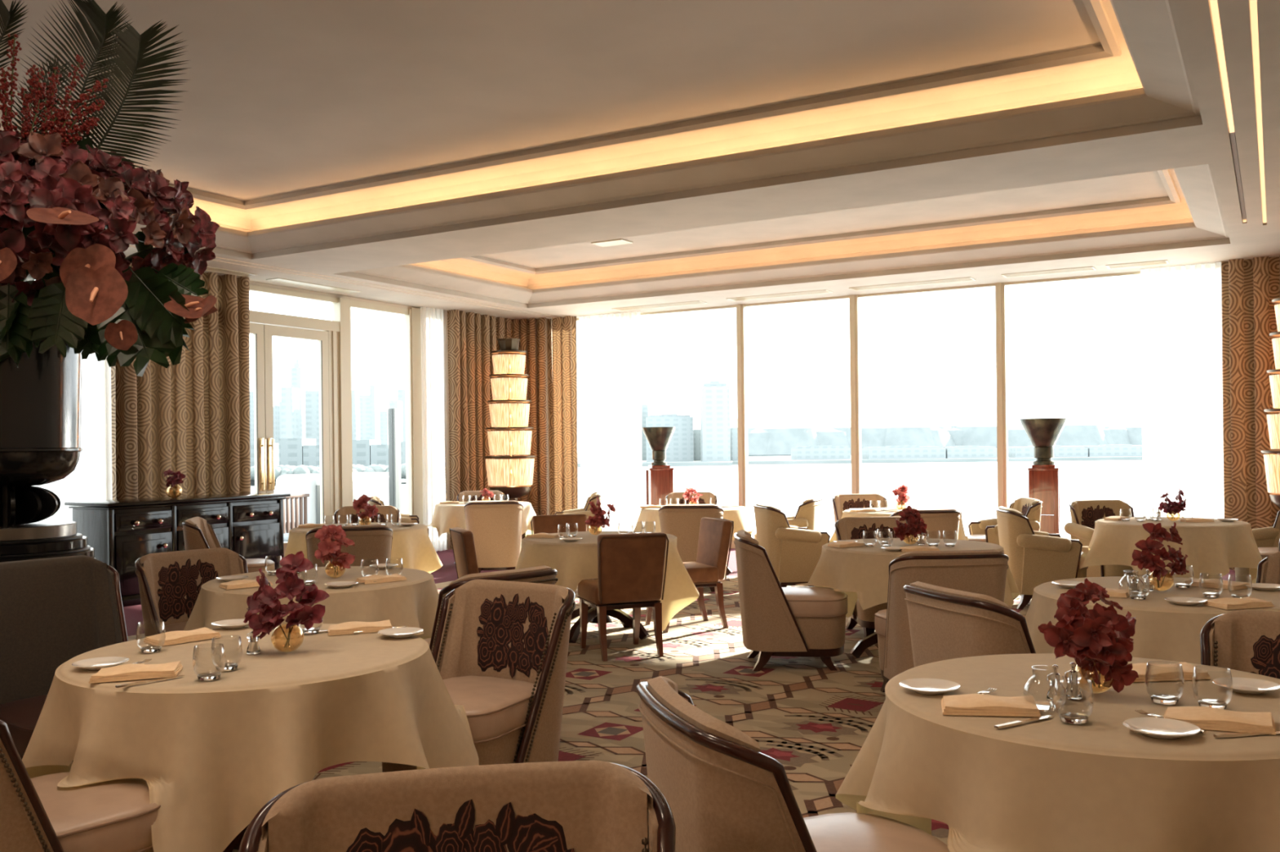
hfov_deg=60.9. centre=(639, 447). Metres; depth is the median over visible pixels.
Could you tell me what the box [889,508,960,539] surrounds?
lounge chair
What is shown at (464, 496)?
lounge chair
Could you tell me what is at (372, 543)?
lounge chair
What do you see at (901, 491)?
orchid arrangement
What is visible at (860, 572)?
tablecloth
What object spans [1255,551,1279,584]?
lounge chair
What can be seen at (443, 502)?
folded napkin
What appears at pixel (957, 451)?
building
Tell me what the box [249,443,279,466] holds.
building
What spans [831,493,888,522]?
lounge chair
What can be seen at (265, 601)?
orchid arrangement
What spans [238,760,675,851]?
lounge chair
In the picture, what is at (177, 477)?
orchid arrangement
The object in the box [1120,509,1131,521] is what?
water glass
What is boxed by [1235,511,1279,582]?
armchair
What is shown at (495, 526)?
lounge chair
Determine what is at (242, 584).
folded napkin
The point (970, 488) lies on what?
water
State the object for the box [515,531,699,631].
tablecloth
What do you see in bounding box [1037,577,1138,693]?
orchid arrangement
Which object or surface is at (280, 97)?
ceiling
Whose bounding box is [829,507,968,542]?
tablecloth
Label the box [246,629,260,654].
mill
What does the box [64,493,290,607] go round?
sideboard
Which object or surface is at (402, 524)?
bread plate
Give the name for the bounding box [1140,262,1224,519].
sheer curtain
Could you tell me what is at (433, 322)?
sheer curtain
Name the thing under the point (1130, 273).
window
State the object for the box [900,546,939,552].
folded napkin
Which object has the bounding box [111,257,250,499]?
patterned curtain
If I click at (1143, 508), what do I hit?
water glass
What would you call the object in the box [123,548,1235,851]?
floor
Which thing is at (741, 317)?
window
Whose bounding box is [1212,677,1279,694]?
bread plate
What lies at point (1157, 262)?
ceiling vent
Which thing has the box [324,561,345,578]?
vase
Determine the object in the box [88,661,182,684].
folded napkin
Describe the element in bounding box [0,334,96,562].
pedestal urn
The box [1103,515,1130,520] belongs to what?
folded napkin
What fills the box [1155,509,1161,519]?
mill
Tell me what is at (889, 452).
building
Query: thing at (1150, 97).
ceiling
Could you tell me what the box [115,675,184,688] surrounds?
table knife
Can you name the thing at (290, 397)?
building
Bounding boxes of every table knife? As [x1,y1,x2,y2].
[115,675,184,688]
[994,715,1052,728]
[1213,731,1279,738]
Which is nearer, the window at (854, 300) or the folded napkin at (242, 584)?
the folded napkin at (242, 584)
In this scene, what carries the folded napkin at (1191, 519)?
on the tablecloth at (1211, 548)
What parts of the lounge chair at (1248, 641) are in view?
wood trim, nailhead trim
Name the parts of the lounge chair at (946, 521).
wood trim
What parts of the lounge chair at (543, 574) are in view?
nailhead trim, nailhead trim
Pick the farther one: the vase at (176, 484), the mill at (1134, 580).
the vase at (176, 484)
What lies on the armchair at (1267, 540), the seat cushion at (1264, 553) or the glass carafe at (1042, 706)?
the seat cushion at (1264, 553)
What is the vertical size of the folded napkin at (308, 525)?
0.032 m
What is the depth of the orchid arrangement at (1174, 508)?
9.22 m
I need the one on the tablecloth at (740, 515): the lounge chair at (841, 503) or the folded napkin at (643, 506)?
the folded napkin at (643, 506)
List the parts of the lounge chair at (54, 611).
wood trim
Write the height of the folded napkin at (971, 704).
0.032 m
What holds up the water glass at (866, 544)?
on the tablecloth at (860, 572)
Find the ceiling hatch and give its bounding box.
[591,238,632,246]
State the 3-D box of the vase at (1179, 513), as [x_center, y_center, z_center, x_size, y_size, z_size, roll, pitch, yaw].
[4.523,0.581,9.233,0.106,0.090,0.106,-1,0,30]
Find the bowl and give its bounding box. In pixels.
[0,334,82,487]
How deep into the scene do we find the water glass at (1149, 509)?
9.28 m
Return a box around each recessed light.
[1209,0,1246,222]
[1249,0,1266,222]
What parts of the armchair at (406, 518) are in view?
wood trim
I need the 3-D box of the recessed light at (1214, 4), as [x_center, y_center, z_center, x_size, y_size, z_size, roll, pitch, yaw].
[1.761,-2.005,3.498,0.028,0.030,14.640,-1,0,30]
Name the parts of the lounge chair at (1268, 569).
wood trim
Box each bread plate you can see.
[71,657,128,671]
[211,618,248,629]
[215,575,248,582]
[324,581,358,588]
[368,563,398,568]
[377,627,423,638]
[400,523,417,526]
[560,537,582,542]
[833,540,857,542]
[881,546,902,551]
[898,678,960,695]
[1052,581,1084,588]
[1122,717,1200,739]
[1164,596,1207,605]
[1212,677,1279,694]
[1217,518,1238,521]
[1245,583,1279,591]
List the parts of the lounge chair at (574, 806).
nailhead trim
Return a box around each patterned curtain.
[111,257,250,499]
[444,309,553,550]
[551,315,577,515]
[1221,255,1279,570]
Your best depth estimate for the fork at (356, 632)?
4.03 m
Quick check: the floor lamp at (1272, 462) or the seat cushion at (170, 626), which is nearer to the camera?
the seat cushion at (170, 626)
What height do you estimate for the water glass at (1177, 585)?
0.101 m
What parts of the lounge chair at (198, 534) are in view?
wood trim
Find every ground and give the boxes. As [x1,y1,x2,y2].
[250,478,404,484]
[577,454,1142,467]
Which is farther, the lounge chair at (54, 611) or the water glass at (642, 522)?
the water glass at (642, 522)
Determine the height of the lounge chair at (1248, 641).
0.864 m
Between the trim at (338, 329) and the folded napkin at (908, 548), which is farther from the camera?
the trim at (338, 329)
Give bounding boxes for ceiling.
[0,0,1102,201]
[106,0,1279,319]
[480,170,1168,268]
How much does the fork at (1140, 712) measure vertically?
0.014 m
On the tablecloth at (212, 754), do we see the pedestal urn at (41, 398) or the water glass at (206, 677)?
the water glass at (206, 677)
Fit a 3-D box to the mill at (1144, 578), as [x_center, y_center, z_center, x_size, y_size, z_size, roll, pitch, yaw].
[2.307,0.605,4.945,0.046,0.095,0.046,-1,0,30]
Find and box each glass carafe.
[1022,665,1066,711]
[1118,571,1144,595]
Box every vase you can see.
[165,484,182,497]
[271,625,303,652]
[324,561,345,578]
[588,524,602,535]
[902,534,918,544]
[1074,665,1114,693]
[1149,570,1173,591]
[1166,512,1180,521]
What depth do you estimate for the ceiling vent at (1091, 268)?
12.53 m
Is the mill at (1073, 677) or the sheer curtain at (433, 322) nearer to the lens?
the mill at (1073, 677)
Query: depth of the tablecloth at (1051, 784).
2.51 m
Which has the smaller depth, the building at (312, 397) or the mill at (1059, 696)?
the mill at (1059, 696)
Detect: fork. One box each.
[134,658,151,663]
[353,626,406,635]
[977,688,996,694]
[1134,710,1206,734]
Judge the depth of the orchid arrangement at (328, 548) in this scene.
5.78 m
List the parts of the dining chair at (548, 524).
backrest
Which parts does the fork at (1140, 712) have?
handle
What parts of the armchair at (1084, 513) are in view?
arm, wood trim, wood trim, seat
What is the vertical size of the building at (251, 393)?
56.631 m
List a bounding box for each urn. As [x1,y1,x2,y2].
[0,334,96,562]
[642,426,675,465]
[1020,417,1066,465]
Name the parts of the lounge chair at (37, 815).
nailhead trim, wood trim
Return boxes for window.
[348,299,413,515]
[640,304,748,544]
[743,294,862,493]
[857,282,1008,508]
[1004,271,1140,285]
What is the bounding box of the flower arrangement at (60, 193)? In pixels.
[0,0,219,376]
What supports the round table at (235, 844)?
on the floor
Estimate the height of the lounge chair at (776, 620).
0.864 m
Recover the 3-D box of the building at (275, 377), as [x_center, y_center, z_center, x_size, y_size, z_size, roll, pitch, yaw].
[-256.808,-21.410,755.000,8.796,71.582,14.000,-1,0,0]
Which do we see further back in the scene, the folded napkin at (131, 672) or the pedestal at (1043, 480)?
the pedestal at (1043, 480)
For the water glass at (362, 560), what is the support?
on the tablecloth at (412, 602)
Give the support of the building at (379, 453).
on the ground at (252, 482)
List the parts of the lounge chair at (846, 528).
leg, leg, seat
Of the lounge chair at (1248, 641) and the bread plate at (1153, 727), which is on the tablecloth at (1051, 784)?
the bread plate at (1153, 727)
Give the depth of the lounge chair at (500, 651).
4.49 m
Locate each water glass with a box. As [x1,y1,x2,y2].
[136,621,165,653]
[191,643,225,681]
[210,635,242,671]
[264,555,282,575]
[298,564,318,585]
[298,616,323,635]
[360,560,378,577]
[385,558,403,575]
[557,524,569,537]
[565,523,577,537]
[631,521,643,533]
[862,531,876,546]
[876,528,890,544]
[879,532,893,546]
[925,531,940,546]
[942,530,957,546]
[1053,677,1093,724]
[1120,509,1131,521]
[1126,575,1150,599]
[1134,509,1146,521]
[1142,508,1154,519]
[1145,662,1184,705]
[1149,509,1160,520]
[1173,565,1194,588]
[1191,665,1233,710]
[1199,573,1222,597]
[1227,574,1252,598]
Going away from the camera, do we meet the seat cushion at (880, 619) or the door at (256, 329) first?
the seat cushion at (880, 619)
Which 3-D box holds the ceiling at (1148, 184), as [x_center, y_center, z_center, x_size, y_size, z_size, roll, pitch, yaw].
[1.240,-2.454,11.499,7.706,0.060,2.695,-1,0,30]
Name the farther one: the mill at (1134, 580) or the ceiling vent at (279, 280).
the ceiling vent at (279, 280)
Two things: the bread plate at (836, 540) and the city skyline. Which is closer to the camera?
the bread plate at (836, 540)
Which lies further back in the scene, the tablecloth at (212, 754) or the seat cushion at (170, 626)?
the seat cushion at (170, 626)
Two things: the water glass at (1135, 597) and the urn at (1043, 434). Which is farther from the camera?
the urn at (1043, 434)
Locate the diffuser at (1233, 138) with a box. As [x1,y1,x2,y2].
[1229,130,1246,219]
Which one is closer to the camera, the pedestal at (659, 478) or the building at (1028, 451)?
the pedestal at (659, 478)
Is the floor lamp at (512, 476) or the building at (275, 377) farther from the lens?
the building at (275, 377)
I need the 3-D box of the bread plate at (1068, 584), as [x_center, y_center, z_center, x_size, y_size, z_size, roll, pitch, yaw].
[2.017,0.646,5.103,0.163,0.020,0.163,-1,0,30]
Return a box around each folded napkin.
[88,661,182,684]
[143,627,221,646]
[218,579,272,590]
[297,523,324,528]
[328,620,392,635]
[355,573,407,584]
[439,501,459,504]
[525,533,562,537]
[639,505,661,508]
[827,541,865,547]
[849,508,875,512]
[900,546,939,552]
[941,693,1040,717]
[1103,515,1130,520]
[1103,587,1131,598]
[1126,662,1210,682]
[1164,706,1275,735]
[1179,517,1214,522]
[1184,578,1251,590]
[1203,596,1273,609]
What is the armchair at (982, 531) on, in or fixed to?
on the floor
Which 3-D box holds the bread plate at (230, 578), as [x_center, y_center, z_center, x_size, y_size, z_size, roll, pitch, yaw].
[-2.145,0.694,5.729,0.163,0.020,0.163,-1,0,30]
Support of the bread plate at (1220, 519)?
on the tablecloth at (1211, 548)
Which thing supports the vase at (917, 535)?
on the tablecloth at (860, 572)
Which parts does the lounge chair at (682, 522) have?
wood trim, leg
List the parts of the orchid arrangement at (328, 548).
stem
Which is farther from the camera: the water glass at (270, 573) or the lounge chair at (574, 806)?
the water glass at (270, 573)
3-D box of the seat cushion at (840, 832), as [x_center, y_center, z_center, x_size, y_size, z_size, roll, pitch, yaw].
[0.449,1.008,2.564,0.617,0.144,0.564,-1,0,-15]
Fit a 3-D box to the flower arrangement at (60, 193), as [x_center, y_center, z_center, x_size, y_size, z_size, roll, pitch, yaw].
[-2.941,-1.321,5.077,2.083,2.016,1.205,-1,0,14]
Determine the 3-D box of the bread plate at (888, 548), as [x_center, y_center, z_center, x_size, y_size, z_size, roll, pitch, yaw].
[1.622,0.650,6.944,0.163,0.020,0.163,-1,0,30]
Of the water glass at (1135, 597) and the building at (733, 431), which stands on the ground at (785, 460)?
the building at (733, 431)
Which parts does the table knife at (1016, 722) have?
handle, blade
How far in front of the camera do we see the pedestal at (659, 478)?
15.02 m
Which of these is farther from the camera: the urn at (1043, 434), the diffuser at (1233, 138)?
the urn at (1043, 434)
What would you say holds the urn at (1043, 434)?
on the pedestal at (1043, 480)
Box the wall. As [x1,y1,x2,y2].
[249,281,420,309]
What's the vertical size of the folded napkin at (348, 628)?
0.032 m
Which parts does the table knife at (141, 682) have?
handle, blade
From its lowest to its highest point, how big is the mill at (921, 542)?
0.095 m
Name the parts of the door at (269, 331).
handle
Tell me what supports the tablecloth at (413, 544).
on the round table
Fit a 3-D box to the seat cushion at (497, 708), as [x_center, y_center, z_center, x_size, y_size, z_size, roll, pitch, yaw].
[-0.706,1.021,4.321,0.564,0.144,0.617,-1,0,32]
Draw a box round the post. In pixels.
[387,408,401,513]
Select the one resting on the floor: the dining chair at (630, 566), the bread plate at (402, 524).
the dining chair at (630, 566)
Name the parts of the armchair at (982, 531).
wood trim, arm, wood trim, arm, wood trim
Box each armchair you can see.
[283,493,309,533]
[368,496,429,535]
[554,492,602,531]
[753,502,830,587]
[754,496,823,541]
[967,497,1042,545]
[995,506,1088,609]
[1064,499,1138,577]
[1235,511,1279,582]
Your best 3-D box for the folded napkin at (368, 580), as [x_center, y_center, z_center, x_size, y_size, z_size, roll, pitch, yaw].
[-1.340,0.677,5.641,0.244,0.032,0.148,-1,0,-38]
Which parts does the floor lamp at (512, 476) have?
crown, lamp shade, lamp shade, lamp shade, lamp shade, lamp shade, lamp shade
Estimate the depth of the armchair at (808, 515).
11.60 m
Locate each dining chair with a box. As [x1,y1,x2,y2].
[449,527,479,578]
[530,514,593,580]
[577,532,668,662]
[644,517,733,633]
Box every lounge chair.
[0,555,128,764]
[0,720,160,851]
[135,547,248,637]
[182,516,275,573]
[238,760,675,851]
[305,524,392,567]
[333,505,399,524]
[382,579,575,773]
[423,565,557,653]
[457,490,505,502]
[464,500,523,573]
[635,675,949,851]
[658,504,724,591]
[665,492,717,504]
[733,529,847,671]
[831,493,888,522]
[834,516,917,638]
[874,549,1008,692]
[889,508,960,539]
[902,581,1035,667]
[1200,609,1279,679]
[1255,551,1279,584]
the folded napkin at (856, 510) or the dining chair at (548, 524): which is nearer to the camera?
the dining chair at (548, 524)
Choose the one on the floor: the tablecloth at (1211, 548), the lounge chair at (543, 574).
the lounge chair at (543, 574)
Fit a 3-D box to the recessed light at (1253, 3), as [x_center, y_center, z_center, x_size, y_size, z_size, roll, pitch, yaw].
[1.948,-2.014,3.510,0.028,0.018,14.850,-1,0,30]
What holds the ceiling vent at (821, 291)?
in the ceiling at (1150, 97)
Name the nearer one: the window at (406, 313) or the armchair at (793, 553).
the armchair at (793, 553)
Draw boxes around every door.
[249,322,266,493]
[263,324,330,555]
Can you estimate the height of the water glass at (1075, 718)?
0.101 m
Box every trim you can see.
[249,284,351,524]
[409,307,422,524]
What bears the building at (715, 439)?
on the ground at (785, 460)
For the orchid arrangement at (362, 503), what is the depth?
9.69 m
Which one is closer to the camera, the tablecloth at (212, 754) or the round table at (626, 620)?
the tablecloth at (212, 754)
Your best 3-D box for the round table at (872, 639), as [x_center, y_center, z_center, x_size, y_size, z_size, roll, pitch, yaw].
[1.831,1.039,7.334,1.162,0.751,1.162,-1,0,17]
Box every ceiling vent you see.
[185,263,257,276]
[266,277,361,293]
[611,300,707,311]
[726,289,832,301]
[848,276,975,290]
[1000,266,1096,277]
[1105,259,1168,268]
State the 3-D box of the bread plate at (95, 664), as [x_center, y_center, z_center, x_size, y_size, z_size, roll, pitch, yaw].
[-1.708,0.688,3.446,0.163,0.020,0.163,-1,0,30]
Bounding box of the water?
[250,452,1142,540]
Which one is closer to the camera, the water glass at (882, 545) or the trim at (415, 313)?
the water glass at (882, 545)
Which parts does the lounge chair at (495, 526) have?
wood trim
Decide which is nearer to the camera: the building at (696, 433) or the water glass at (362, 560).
the water glass at (362, 560)
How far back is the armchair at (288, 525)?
16.52 m
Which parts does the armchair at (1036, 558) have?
wood trim, leg, arm, wood trim, wood trim, seat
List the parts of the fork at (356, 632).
handle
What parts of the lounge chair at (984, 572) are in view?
seat, leg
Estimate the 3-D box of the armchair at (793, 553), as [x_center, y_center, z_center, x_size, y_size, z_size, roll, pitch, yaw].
[1.513,0.981,10.634,0.732,0.864,0.768,-1,0,-10]
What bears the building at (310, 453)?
on the ground at (252, 482)
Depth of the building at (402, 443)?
470.03 m
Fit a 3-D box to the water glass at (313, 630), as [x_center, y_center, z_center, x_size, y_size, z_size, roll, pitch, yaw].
[-1.227,0.642,4.051,0.093,0.101,0.093,-1,0,30]
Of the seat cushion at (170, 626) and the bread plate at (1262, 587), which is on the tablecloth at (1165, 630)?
the bread plate at (1262, 587)
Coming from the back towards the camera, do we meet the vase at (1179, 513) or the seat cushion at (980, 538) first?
the seat cushion at (980, 538)
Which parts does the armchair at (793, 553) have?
wood trim, leg, arm, wood trim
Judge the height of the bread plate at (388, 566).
0.020 m
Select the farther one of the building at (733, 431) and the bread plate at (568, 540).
the building at (733, 431)
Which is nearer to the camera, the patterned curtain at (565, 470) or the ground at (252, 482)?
the patterned curtain at (565, 470)
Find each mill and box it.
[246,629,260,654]
[917,533,924,545]
[1046,665,1064,702]
[1063,662,1082,700]
[1128,570,1139,592]
[1142,569,1153,591]
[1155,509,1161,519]
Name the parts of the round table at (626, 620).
leg, leg, leg, leg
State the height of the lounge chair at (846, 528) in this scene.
0.864 m
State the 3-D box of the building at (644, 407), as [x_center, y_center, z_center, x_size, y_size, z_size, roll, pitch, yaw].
[2.399,-11.169,870.000,8.427,45.139,20.000,-1,0,0]
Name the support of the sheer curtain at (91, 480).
hanging from the ceiling at (1150, 97)
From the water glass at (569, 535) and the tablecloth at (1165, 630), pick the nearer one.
the tablecloth at (1165, 630)
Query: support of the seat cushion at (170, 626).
on the lounge chair at (171, 583)
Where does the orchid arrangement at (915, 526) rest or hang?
in the vase at (917, 535)
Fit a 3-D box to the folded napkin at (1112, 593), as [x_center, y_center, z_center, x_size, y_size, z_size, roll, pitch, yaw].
[2.044,0.638,4.833,0.244,0.032,0.148,-1,0,30]
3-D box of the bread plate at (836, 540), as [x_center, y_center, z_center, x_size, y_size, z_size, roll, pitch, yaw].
[1.404,0.653,7.442,0.163,0.020,0.163,-1,0,30]
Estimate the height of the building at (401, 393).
60.296 m
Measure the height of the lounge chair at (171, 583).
0.864 m
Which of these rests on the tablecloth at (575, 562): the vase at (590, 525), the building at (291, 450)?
the vase at (590, 525)
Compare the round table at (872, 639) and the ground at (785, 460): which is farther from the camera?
the ground at (785, 460)
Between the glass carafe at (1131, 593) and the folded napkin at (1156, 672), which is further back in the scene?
the glass carafe at (1131, 593)
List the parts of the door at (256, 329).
handle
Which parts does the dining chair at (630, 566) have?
leg, leg, seat, backrest, leg, leg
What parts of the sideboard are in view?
knob, drawer, door, knob, knob, drawer, door, knob, knob, knob, drawer, door, knob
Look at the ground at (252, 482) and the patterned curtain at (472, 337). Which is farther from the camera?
the ground at (252, 482)
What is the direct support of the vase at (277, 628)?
on the tablecloth at (212, 754)
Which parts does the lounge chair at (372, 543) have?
wood trim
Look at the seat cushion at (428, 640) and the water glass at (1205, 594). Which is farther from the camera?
the seat cushion at (428, 640)
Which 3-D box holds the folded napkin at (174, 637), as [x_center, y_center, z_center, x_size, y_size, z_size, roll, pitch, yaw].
[-1.653,0.681,3.936,0.148,0.032,0.244,-1,0,42]
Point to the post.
(393, 414)
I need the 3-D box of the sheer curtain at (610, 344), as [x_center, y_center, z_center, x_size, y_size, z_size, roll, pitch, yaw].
[-0.440,-0.272,16.033,1.062,3.383,0.079,-1,0,30]
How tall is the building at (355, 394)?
59.074 m
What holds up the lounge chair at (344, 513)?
on the floor
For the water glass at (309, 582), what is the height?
0.101 m
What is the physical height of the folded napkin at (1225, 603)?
0.032 m
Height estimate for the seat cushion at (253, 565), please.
0.144 m
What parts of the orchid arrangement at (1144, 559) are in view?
stem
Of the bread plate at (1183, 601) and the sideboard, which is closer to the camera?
the bread plate at (1183, 601)
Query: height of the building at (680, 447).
35.780 m
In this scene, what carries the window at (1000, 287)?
in the wall
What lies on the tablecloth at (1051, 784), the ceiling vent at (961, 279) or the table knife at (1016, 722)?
the table knife at (1016, 722)
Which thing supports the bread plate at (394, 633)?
on the tablecloth at (212, 754)
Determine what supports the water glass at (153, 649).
on the tablecloth at (212, 754)
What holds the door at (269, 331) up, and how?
in the wall
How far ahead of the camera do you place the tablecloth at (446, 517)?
13.24 m
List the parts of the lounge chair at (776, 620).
leg, leg, wood trim, seat, leg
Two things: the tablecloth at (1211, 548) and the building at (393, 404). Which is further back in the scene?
the building at (393, 404)
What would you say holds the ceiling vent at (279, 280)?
in the ceiling at (1150, 97)
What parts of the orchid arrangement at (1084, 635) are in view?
stem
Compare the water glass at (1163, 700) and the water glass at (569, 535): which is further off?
the water glass at (569, 535)
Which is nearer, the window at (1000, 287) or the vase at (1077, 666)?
the vase at (1077, 666)
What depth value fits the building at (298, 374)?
837.61 m
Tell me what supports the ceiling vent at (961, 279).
in the ceiling at (1150, 97)
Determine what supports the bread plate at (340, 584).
on the tablecloth at (412, 602)
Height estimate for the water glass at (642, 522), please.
0.101 m
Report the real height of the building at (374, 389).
59.031 m
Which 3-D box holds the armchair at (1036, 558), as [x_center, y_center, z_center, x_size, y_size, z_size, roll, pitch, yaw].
[3.534,0.957,9.552,0.732,0.864,0.768,-1,0,6]
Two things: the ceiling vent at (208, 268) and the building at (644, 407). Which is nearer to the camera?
the ceiling vent at (208, 268)
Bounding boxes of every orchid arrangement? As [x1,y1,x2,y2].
[163,469,186,497]
[243,551,329,648]
[314,524,355,575]
[352,494,378,524]
[480,488,493,501]
[584,497,615,533]
[682,487,702,504]
[892,484,910,508]
[893,505,928,542]
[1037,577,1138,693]
[1131,522,1189,587]
[1157,488,1186,519]
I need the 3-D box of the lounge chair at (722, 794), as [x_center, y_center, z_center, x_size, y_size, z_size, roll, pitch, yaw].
[0.393,0.994,2.549,0.735,0.864,0.654,-1,0,-15]
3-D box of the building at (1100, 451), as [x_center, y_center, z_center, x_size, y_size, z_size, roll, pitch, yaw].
[358.187,2.659,820.000,51.538,9.303,30.000,-1,0,0]
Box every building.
[249,391,253,443]
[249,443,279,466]
[272,368,279,443]
[278,438,315,466]
[279,401,281,438]
[280,387,299,438]
[290,359,306,438]
[302,445,319,466]
[305,391,319,445]
[351,390,359,439]
[351,440,380,466]
[359,395,370,439]
[369,385,379,439]
[370,444,388,466]
[379,411,388,444]
[389,400,402,441]
[397,389,405,441]
[400,441,405,464]
[641,404,648,460]
[645,413,693,462]
[693,429,700,461]
[699,381,730,462]
[729,427,737,461]
[791,445,850,460]
[861,445,946,459]
[942,445,997,458]
[1008,445,1088,457]
[1084,444,1142,457]
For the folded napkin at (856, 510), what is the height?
0.032 m
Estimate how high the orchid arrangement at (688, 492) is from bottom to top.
0.209 m
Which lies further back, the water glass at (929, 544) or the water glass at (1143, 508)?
the water glass at (1143, 508)
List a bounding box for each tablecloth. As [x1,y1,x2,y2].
[22,623,479,851]
[183,566,439,639]
[284,522,442,573]
[426,501,536,542]
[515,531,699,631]
[633,504,755,540]
[795,537,1020,617]
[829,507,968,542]
[835,653,1279,851]
[1025,576,1279,664]
[1080,516,1262,583]
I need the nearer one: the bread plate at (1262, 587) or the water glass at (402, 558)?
the bread plate at (1262, 587)
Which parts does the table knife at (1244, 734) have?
handle, blade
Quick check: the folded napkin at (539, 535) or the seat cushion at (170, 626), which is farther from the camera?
the folded napkin at (539, 535)
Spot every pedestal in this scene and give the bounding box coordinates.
[644,465,673,506]
[1027,464,1060,535]
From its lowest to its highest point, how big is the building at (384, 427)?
45.420 m
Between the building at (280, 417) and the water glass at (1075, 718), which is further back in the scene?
the building at (280, 417)
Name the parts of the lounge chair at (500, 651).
nailhead trim, seat, wood trim, nailhead trim, nailhead trim, nailhead trim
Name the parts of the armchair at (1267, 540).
seat, arm, wood trim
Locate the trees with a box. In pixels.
[250,463,405,480]
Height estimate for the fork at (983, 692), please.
0.014 m
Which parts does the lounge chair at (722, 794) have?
wood trim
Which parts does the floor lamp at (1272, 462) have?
lamp shade, lamp shade, lamp shade, lamp shade, lamp shade, lamp shade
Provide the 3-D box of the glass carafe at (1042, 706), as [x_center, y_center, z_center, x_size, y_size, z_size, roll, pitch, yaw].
[1.030,0.614,2.773,0.104,0.105,0.104,-1,0,30]
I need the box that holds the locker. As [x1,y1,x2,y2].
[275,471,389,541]
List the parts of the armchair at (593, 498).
arm, wood trim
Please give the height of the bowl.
0.855 m
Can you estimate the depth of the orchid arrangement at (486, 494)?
13.65 m
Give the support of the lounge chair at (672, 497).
on the floor
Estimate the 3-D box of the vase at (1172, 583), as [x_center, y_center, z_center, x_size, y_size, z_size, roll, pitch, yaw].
[2.359,0.606,4.930,0.106,0.090,0.106,-1,0,30]
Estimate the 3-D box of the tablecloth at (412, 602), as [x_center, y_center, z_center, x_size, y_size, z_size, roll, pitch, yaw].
[-1.700,1.030,5.856,1.399,0.662,1.382,-1,0,9]
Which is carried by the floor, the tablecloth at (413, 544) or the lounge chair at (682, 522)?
the lounge chair at (682, 522)
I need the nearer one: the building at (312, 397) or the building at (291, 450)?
the building at (291, 450)
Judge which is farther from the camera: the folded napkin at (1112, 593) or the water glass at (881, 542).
the water glass at (881, 542)
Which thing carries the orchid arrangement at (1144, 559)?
in the vase at (1172, 583)
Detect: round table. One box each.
[222,825,248,851]
[568,578,648,643]
[725,567,732,574]
[849,632,877,657]
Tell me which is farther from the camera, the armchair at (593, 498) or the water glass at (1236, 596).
the armchair at (593, 498)
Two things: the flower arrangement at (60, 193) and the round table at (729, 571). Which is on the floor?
the round table at (729, 571)
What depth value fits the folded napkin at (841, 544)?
7.24 m
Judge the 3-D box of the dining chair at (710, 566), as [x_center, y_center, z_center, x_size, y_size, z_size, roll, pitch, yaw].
[0.393,1.001,8.673,0.614,0.849,0.502,-1,0,-20]
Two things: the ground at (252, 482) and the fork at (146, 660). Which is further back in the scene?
the ground at (252, 482)
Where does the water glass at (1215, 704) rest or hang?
on the tablecloth at (1051, 784)
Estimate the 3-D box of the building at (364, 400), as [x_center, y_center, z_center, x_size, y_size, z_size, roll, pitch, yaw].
[-257.391,-17.111,1019.000,14.545,62.998,14.000,-1,0,0]
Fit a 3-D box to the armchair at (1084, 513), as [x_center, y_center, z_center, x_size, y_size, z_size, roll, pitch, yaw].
[4.520,0.946,10.335,0.768,0.864,0.732,-1,0,-11]
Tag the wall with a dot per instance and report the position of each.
(251, 282)
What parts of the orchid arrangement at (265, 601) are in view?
stem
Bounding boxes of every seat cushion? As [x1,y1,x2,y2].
[0,694,47,755]
[30,772,157,851]
[162,621,187,631]
[245,558,275,573]
[423,638,431,645]
[442,675,537,742]
[782,586,847,616]
[803,813,949,851]
[874,609,886,636]
[967,534,986,542]
[1257,547,1278,559]
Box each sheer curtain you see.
[31,280,112,521]
[420,306,450,551]
[578,311,642,531]
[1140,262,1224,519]
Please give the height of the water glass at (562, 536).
0.101 m
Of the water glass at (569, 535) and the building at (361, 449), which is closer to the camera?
the water glass at (569, 535)
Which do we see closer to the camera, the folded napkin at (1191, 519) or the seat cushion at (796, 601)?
the seat cushion at (796, 601)
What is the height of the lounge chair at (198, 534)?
0.864 m
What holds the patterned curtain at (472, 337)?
hanging from the ceiling at (1150, 97)
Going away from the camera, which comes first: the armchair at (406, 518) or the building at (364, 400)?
the armchair at (406, 518)
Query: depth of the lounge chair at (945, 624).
4.14 m
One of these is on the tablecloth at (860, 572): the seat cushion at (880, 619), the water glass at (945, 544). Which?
the water glass at (945, 544)
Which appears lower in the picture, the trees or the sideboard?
the sideboard
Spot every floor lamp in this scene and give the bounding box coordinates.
[484,337,536,548]
[1261,297,1279,506]
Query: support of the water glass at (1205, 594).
on the tablecloth at (1165, 630)
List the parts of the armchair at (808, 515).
wood trim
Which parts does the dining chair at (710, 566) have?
leg, leg, seat, leg, backrest, leg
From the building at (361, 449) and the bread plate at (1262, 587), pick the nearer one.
the bread plate at (1262, 587)
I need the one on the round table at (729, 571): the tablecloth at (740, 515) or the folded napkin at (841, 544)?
the tablecloth at (740, 515)

